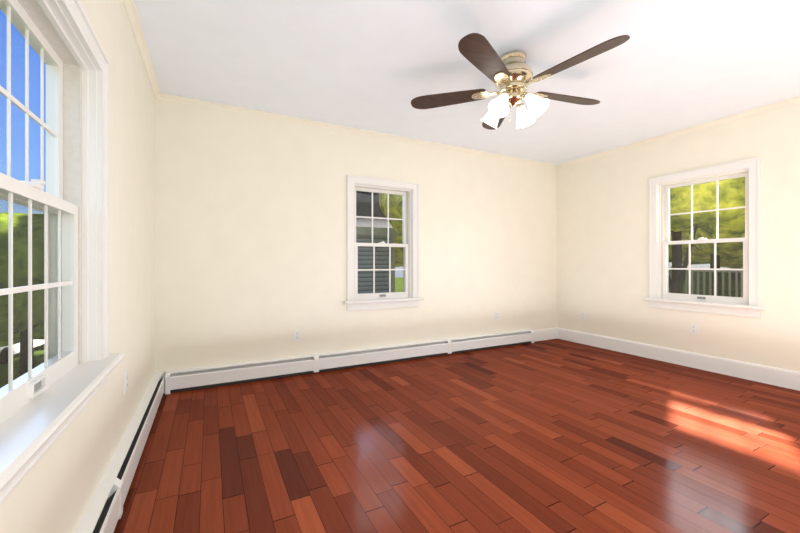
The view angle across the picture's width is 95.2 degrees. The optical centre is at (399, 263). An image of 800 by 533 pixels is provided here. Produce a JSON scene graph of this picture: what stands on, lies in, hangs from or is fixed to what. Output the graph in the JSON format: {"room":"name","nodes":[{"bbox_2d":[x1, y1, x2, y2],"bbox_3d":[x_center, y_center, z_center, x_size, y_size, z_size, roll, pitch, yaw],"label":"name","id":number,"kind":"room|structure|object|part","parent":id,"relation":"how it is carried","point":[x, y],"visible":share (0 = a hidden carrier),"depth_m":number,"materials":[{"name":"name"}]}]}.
{"room":"empty bedroom","nodes":[
{"label":"empty bedroom","id":0,"kind":"room"},
{"bbox_2d":[0,0,154,532],"bbox_3d":[-1.071,-0.165,1.049,0.130,2.470,4.610,0,0,-28],"label":"wall","id":1,"kind":"structure","parent":0,"point":[54,489],"depth_m":1.80,"materials":[{"name":"beige paint"}]},
{"bbox_2d":[0,0,123,503],"bbox_3d":[-1.056,-0.178,1.044,0.251,1.336,1.084,0,0,-28],"label":"window","id":2,"kind":"structure","parent":1,"relation":"in","point":[35,424],"depth_m":1.23,"materials":[{"name":"clear glass"}]},
{"bbox_3d":[-1.076,-0.198,1.033,0.047,1.052,0.696,0,0,-27],"label":"glass","id":3,"kind":"part","parent":2,"relation":"part of","materials":[{"name":"clear glass"}]},
{"bbox_2d":[34,380,41,391],"bbox_3d":[-1.046,0.352,1.048,0.001,0.026,0.078,0,0,-28],"label":"lift","id":4,"kind":"object","parent":2,"relation":"attached to","point":[38,385],"visible":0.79,"depth_m":1.06,"materials":[{"name":"white metal"}]},
{"bbox_2d":[48,214,49,359],"bbox_3d":[-1.121,0.083,1.010,0.004,0.605,0.770,0,0,-28],"label":"rim","id":5,"kind":"object","parent":2,"relation":"attached to","point":[48,288],"depth_m":1.34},
{"bbox_2d":[0,200,43,385],"bbox_3d":[-1.121,0.083,1.010,0.001,0.573,0.734,0,0,-28],"label":"screen","id":6,"kind":"object","parent":5,"relation":"attached to","point":[21,292],"depth_m":1.15,"materials":[{"name":"black metal"}]},
{"bbox_2d":[18,0,81,364],"bbox_3d":[-1.083,-0.190,1.029,0.090,1.149,0.850,0,0,-28],"label":"window frame","id":7,"kind":"structure","parent":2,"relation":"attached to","point":[72,131],"depth_m":1.38,"materials":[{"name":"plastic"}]},
{"bbox_2d":[75,372,164,532],"bbox_3d":[-1.211,0.982,1.539,0.073,0.175,3.348,0,0,-28],"label":"baseboard heater","id":8,"kind":"object","parent":1,"relation":"attached to","point":[103,512],"visible":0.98,"depth_m":1.66,"materials":[{"name":"metal"}]},
{"bbox_2d":[124,369,127,394],"bbox_3d":[-1.459,0.630,1.946,0.009,0.115,0.070,0,0,-28],"label":"electrical outlet","id":9,"kind":"object","parent":1,"relation":"attached to","point":[125,381],"visible":0.96,"depth_m":1.93,"materials":[{"name":"plastic"}]},
{"bbox_2d":[122,0,161,99],"bbox_3d":[-0.995,-1.377,1.089,0.040,0.045,4.230,0,0,-28],"label":"crown molding","id":10,"kind":"structure","parent":1,"relation":"attached to","point":[132,14],"depth_m":2.29,"materials":[{"name":"beige paint"}]},
{"bbox_2d":[155,99,556,373],"bbox_3d":[0.086,-0.165,4.177,4.810,2.470,0.130,0,0,-28],"label":"wall","id":11,"kind":"structure","parent":0,"point":[250,238],"depth_m":3.59,"materials":[{"name":"beige paint"}]},
{"bbox_2d":[293,329,300,341],"bbox_3d":[-0.997,0.695,3.535,0.070,0.115,0.009,0,0,-28],"label":"electrical outlet","id":12,"kind":"object","parent":11,"relation":"attached to","point":[296,334],"visible":1,"depth_m":3.53,"materials":[{"name":"plastic"}]},
{"bbox_2d":[165,329,533,394],"bbox_3d":[-0.073,0.982,3.979,4.195,0.175,0.073,0,0,-28],"label":"baseboard heater","id":13,"kind":"object","parent":11,"relation":"attached to","point":[205,377],"visible":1,"depth_m":3.62,"materials":[{"name":"metal"}]},
{"bbox_2d":[162,93,557,168],"bbox_3d":[0.125,-1.377,4.101,4.810,0.045,0.040,0,0,-28],"label":"crown molding","id":14,"kind":"structure","parent":11,"relation":"attached to","point":[165,97],"depth_m":3.69,"materials":[{"name":"beige paint"}]},
{"bbox_2d":[343,175,423,310],"bbox_3d":[-0.197,-0.211,4.017,0.924,1.402,0.251,0,0,-28],"label":"window","id":15,"kind":"structure","parent":11,"relation":"in","point":[370,301],"depth_m":4.01,"materials":[{"name":"clear glass"}]},
{"bbox_3d":[-0.208,-0.231,4.038,0.588,1.118,0.047,0,0,-27],"label":"glass","id":16,"kind":"part","parent":15,"relation":"part of","materials":[{"name":"clear glass"}]},
{"bbox_2d":[354,186,408,299],"bbox_3d":[-0.211,-0.223,4.044,0.690,1.215,0.090,0,0,-28],"label":"liner","id":17,"kind":"object","parent":15,"relation":"attached to","point":[407,217],"visible":0.43,"depth_m":4.15,"materials":[{"name":"plastic"}]},
{"bbox_2d":[403,247,403,291],"bbox_3d":[-0.231,0.080,4.082,0.646,0.609,0.004,0,0,-28],"label":"rim","id":18,"kind":"object","parent":15,"relation":"attached to","point":[403,268],"depth_m":4.22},
{"bbox_2d":[358,247,402,293],"bbox_3d":[-0.231,0.080,4.082,0.610,0.577,0.001,0,0,-28],"label":"screen","id":19,"kind":"object","parent":18,"relation":"attached to","point":[379,270],"depth_m":4.08,"materials":[{"name":"grey metal"}]},
{"bbox_2d":[495,311,498,319],"bbox_3d":[1.254,0.670,4.706,0.070,0.115,0.009,0,0,-28],"label":"electrical outlet","id":20,"kind":"object","parent":11,"relation":"attached to","point":[496,315],"visible":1,"depth_m":4.70,"materials":[{"name":"plastic"}]},
{"bbox_2d":[533,328,556,341],"bbox_3d":[1.999,0.993,5.090,0.495,0.155,0.016,0,0,-28],"label":"baseboard","id":21,"kind":"structure","parent":11,"relation":"attached to","point":[549,333],"depth_m":5.10,"materials":[{"name":"white wood"}]},
{"bbox_2d":[114,339,799,532],"bbox_3d":[1.121,1.195,2.190,5.070,0.250,4.610,0,0,-28],"label":"floor","id":22,"kind":"structure","parent":0,"point":[555,436],"depth_m":2.08,"materials":[{"name":"brown wood"}]},
{"bbox_2d":[134,0,799,164],"bbox_3d":[1.121,-1.500,2.190,5.070,0.200,4.610,0,0,-28],"label":"ceiling","id":23,"kind":"structure","parent":0,"point":[669,66],"depth_m":2.53,"materials":[{"name":"paint"}]},
{"bbox_2d":[411,33,629,129],"bbox_3d":[0.810,-1.152,2.468,1.372,0.496,1.364,0,0,-28],"label":"fan","id":24,"kind":"object","parent":23,"relation":"hanging from","point":[510,75],"visible":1,"depth_m":2.39,"materials":[{"name":"brown wood"}]},
{"bbox_3d":[0.347,-1.183,2.628,0.428,0.037,0.439,0,0,-27],"label":"blade","id":25,"kind":"part","parent":24,"relation":"part of","materials":[{"name":"brown wood"}]},
{"bbox_3d":[0.503,-1.183,2.128,0.514,0.037,0.316,0,0,-27],"label":"blade","id":26,"kind":"part","parent":24,"relation":"part of","materials":[{"name":"brown wood"}]},
{"bbox_3d":[0.645,-1.037,2.601,0.136,0.160,0.152,0,0,-27],"label":"light glass","id":27,"kind":"part","parent":24,"relation":"part of","materials":[{"name":"white glass"}]},
{"bbox_3d":[0.773,-1.183,2.932,0.329,0.037,0.508,0,0,-27],"label":"blade","id":28,"kind":"part","parent":24,"relation":"part of","materials":[{"name":"brown wood"}]},
{"bbox_3d":[0.654,-1.037,2.362,0.152,0.160,0.136,0,0,-27],"label":"light glass","id":29,"kind":"part","parent":24,"relation":"part of","materials":[{"name":"white glass"}]},
{"bbox_3d":[0.769,-1.236,2.486,0.262,0.328,0.262,0,0,-27],"label":"motor","id":30,"kind":"part","parent":24,"relation":"part of","materials":[{"name":"gold metal"}]},
{"bbox_3d":[0.776,-1.004,2.456,0.084,0.200,0.029,0,0,-27],"label":"pull chain","id":31,"kind":"part","parent":24,"relation":"part of","materials":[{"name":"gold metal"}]},
{"bbox_3d":[0.832,-1.106,2.556,0.087,0.065,0.052,0,0,-27],"label":"light arm","id":32,"kind":"part","parent":24,"relation":"part of"},
{"bbox_3d":[0.884,-1.037,2.610,0.152,0.160,0.136,0,0,-27],"label":"light glass","id":33,"kind":"part","parent":24,"relation":"part of","materials":[{"name":"white glass"}]},
{"bbox_3d":[0.839,-1.106,2.423,0.052,0.065,0.087,0,0,-27],"label":"light arm","id":34,"kind":"part","parent":24,"relation":"part of"},
{"bbox_3d":[0.893,-1.037,2.371,0.136,0.160,0.152,0,0,-27],"label":"light glass","id":35,"kind":"part","parent":24,"relation":"part of","materials":[{"name":"white glass"}]},
{"bbox_3d":[1.199,-1.183,2.617,0.544,0.037,0.200,0,0,-27],"label":"blade","id":36,"kind":"part","parent":24,"relation":"part of","materials":[{"name":"brown wood"}]},
{"bbox_3d":[1.034,-1.183,2.122,0.186,0.037,0.545,0,0,-27],"label":"blade","id":37,"kind":"part","parent":24,"relation":"part of","materials":[{"name":"brown wood"}]},
{"bbox_2d":[557,103,799,371],"bbox_3d":[3.311,-0.165,3.330,0.130,2.470,4.610,0,0,-28],"label":"wall","id":38,"kind":"structure","parent":0,"point":[603,242],"depth_m":3.97,"materials":[{"name":"beige paint"}]},
{"bbox_2d":[580,311,584,319],"bbox_3d":[2.435,0.690,4.864,0.009,0.115,0.070,0,0,-28],"label":"electrical outlet","id":39,"kind":"object","parent":38,"relation":"attached to","point":[582,315],"visible":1,"depth_m":4.86,"materials":[{"name":"plastic"}]},
{"bbox_2d":[557,327,799,390],"bbox_3d":[3.240,0.993,3.310,0.016,0.155,4.320,0,0,-28],"label":"baseboard","id":40,"kind":"structure","parent":38,"relation":"attached to","point":[784,378],"depth_m":3.74,"materials":[{"name":"white wood"}]},
{"bbox_2d":[558,96,799,167],"bbox_3d":[3.236,-1.377,3.291,0.040,0.045,4.230,0,0,-28],"label":"crown molding","id":41,"kind":"structure","parent":38,"relation":"attached to","point":[795,100],"depth_m":3.73,"materials":[{"name":"beige paint"}]},
{"bbox_2d":[690,323,697,334],"bbox_3d":[3.017,0.670,3.746,0.009,0.115,0.070,0,0,-28],"label":"electrical outlet","id":42,"kind":"object","parent":38,"relation":"attached to","point":[693,328],"visible":1,"depth_m":3.74,"materials":[{"name":"plastic"}]},
{"bbox_2d":[643,157,765,317],"bbox_3d":[3.090,-0.234,3.733,0.251,1.447,1.004,0,0,-28],"label":"window","id":43,"kind":"structure","parent":38,"relation":"in","point":[748,304],"depth_m":3.65,"materials":[{"name":"clear glass"}]},
{"bbox_2d":[668,245,668,292],"bbox_3d":[3.155,0.070,3.767,0.004,0.631,0.722,0,0,-28],"label":"rim","id":44,"kind":"object","parent":43,"relation":"attached to","point":[668,269],"depth_m":4.07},
{"bbox_2d":[669,243,742,296],"bbox_3d":[3.155,0.070,3.767,0.001,0.599,0.686,0,0,-28],"label":"screen","id":45,"kind":"object","parent":44,"relation":"attached to","point":[705,271],"depth_m":3.74,"materials":[{"name":"black metal"}]},
{"bbox_2d":[661,171,747,297],"bbox_3d":[3.117,-0.245,3.748,0.090,1.260,0.770,0,0,-28],"label":"liner","id":46,"kind":"object","parent":43,"relation":"attached to","point":[662,213],"visible":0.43,"depth_m":4.06,"materials":[{"name":"plastic"}]},
{"bbox_3d":[3.111,-0.254,3.744,0.047,1.163,0.664,0,0,-27],"label":"glass","id":47,"kind":"part","parent":43,"relation":"part of","materials":[{"name":"clear glass"}]},
{"label":"outside","id":48,"kind":"structure","parent":0,"visible":0},
{"bbox_2d":[0,277,402,387],"bbox_3d":[-2.846,4.020,15.429,150.000,0.300,150.000,0,0,-28],"label":"ground","id":49,"kind":"structure","parent":48,"point":[41,361],"depth_m":14.41,"materials":[{"name":"green plant"}]},
{"bbox_2d":[0,340,43,363],"bbox_3d":[-16.438,3.150,15.118,1.820,1.440,4.400,0,0,-17],"label":"car","id":50,"kind":"object","parent":49,"relation":"on","point":[15,349],"depth_m":14.11,"materials":[{"name":"paint"}]},
{"bbox_2d":[0,326,43,346],"bbox_3d":[-11.698,1.480,9.662,4.750,4.981,5.576,0,0,-28],"label":"tree","id":51,"kind":"object","parent":49,"relation":"on","point":[18,337],"depth_m":10.70,"materials":[{"name":"green plant"}]},
{"bbox_2d":[0,212,43,376],"bbox_3d":[-8.814,1.375,8.509,3.552,5.190,4.364,0,0,-28],"label":"tree","id":52,"kind":"object","parent":49,"relation":"on","point":[24,263],"depth_m":7.68,"materials":[{"name":"green plant"}]},
{"bbox_2d":[356,191,400,293],"bbox_3d":[-4.392,0.320,11.794,6.600,7.300,7.720,0,0,-28],"label":"house","id":53,"kind":"structure","parent":49,"relation":"on","point":[362,222],"depth_m":9.83,"materials":[{"name":"grey"}]},
{"bbox_2d":[379,193,401,235],"bbox_3d":[0.575,-0.147,8.814,4.154,8.234,3.641,0,0,-28],"label":"tree","id":54,"kind":"object","parent":49,"relation":"on","point":[383,202],"depth_m":8.35,"materials":[{"name":"green plant"}]},
{"bbox_2d":[379,193,402,266],"bbox_3d":[1.240,-1.964,15.789,6.661,11.869,5.835,0,0,-28],"label":"tree","id":55,"kind":"object","parent":49,"relation":"on","point":[399,248],"depth_m":14.13,"materials":[{"name":"green plant"}]},
{"bbox_2d":[669,258,709,264],"bbox_3d":[13.277,-2.077,18.785,7.126,12.094,8.001,0,0,-28],"label":"tree","id":56,"kind":"object","parent":49,"relation":"on","point":[691,262],"depth_m":18.12,"materials":[{"name":"green plant"}]},
{"bbox_2d":[669,267,742,296],"bbox_3d":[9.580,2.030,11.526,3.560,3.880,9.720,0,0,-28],"label":"railing","id":57,"kind":"object","parent":49,"relation":"on","point":[710,277],"depth_m":9.94,"materials":[{"name":"grey wood"}]},
{"bbox_2d":[669,225,744,295],"bbox_3d":[12.593,-1.537,14.159,6.832,11.014,7.650,0,0,-28],"label":"tree","id":58,"kind":"object","parent":49,"relation":"on","point":[711,232],"depth_m":12.41,"materials":[{"name":"green plant"}]},
{"bbox_2d":[669,177,744,293],"bbox_3d":[6.097,-0.277,8.259,5.220,8.493,5.679,0,0,-28],"label":"tree","id":59,"kind":"object","parent":49,"relation":"on","point":[730,187],"depth_m":6.18,"materials":[{"name":"green plant"}]},
{"bbox_2d":[708,257,742,279],"bbox_3d":[16.359,-2.554,18.610,8.544,13.047,8.287,0,0,-28],"label":"tree","id":60,"kind":"object","parent":49,"relation":"on","point":[725,261],"depth_m":17.02,"materials":[{"name":"green plant"}]},
{"bbox_2d":[684,272,740,296],"bbox_3d":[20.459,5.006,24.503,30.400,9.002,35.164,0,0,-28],"label":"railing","id":61,"kind":"object","parent":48,"point":[707,281],"depth_m":17.72,"materials":[{"name":"grey wood"}]}
]}

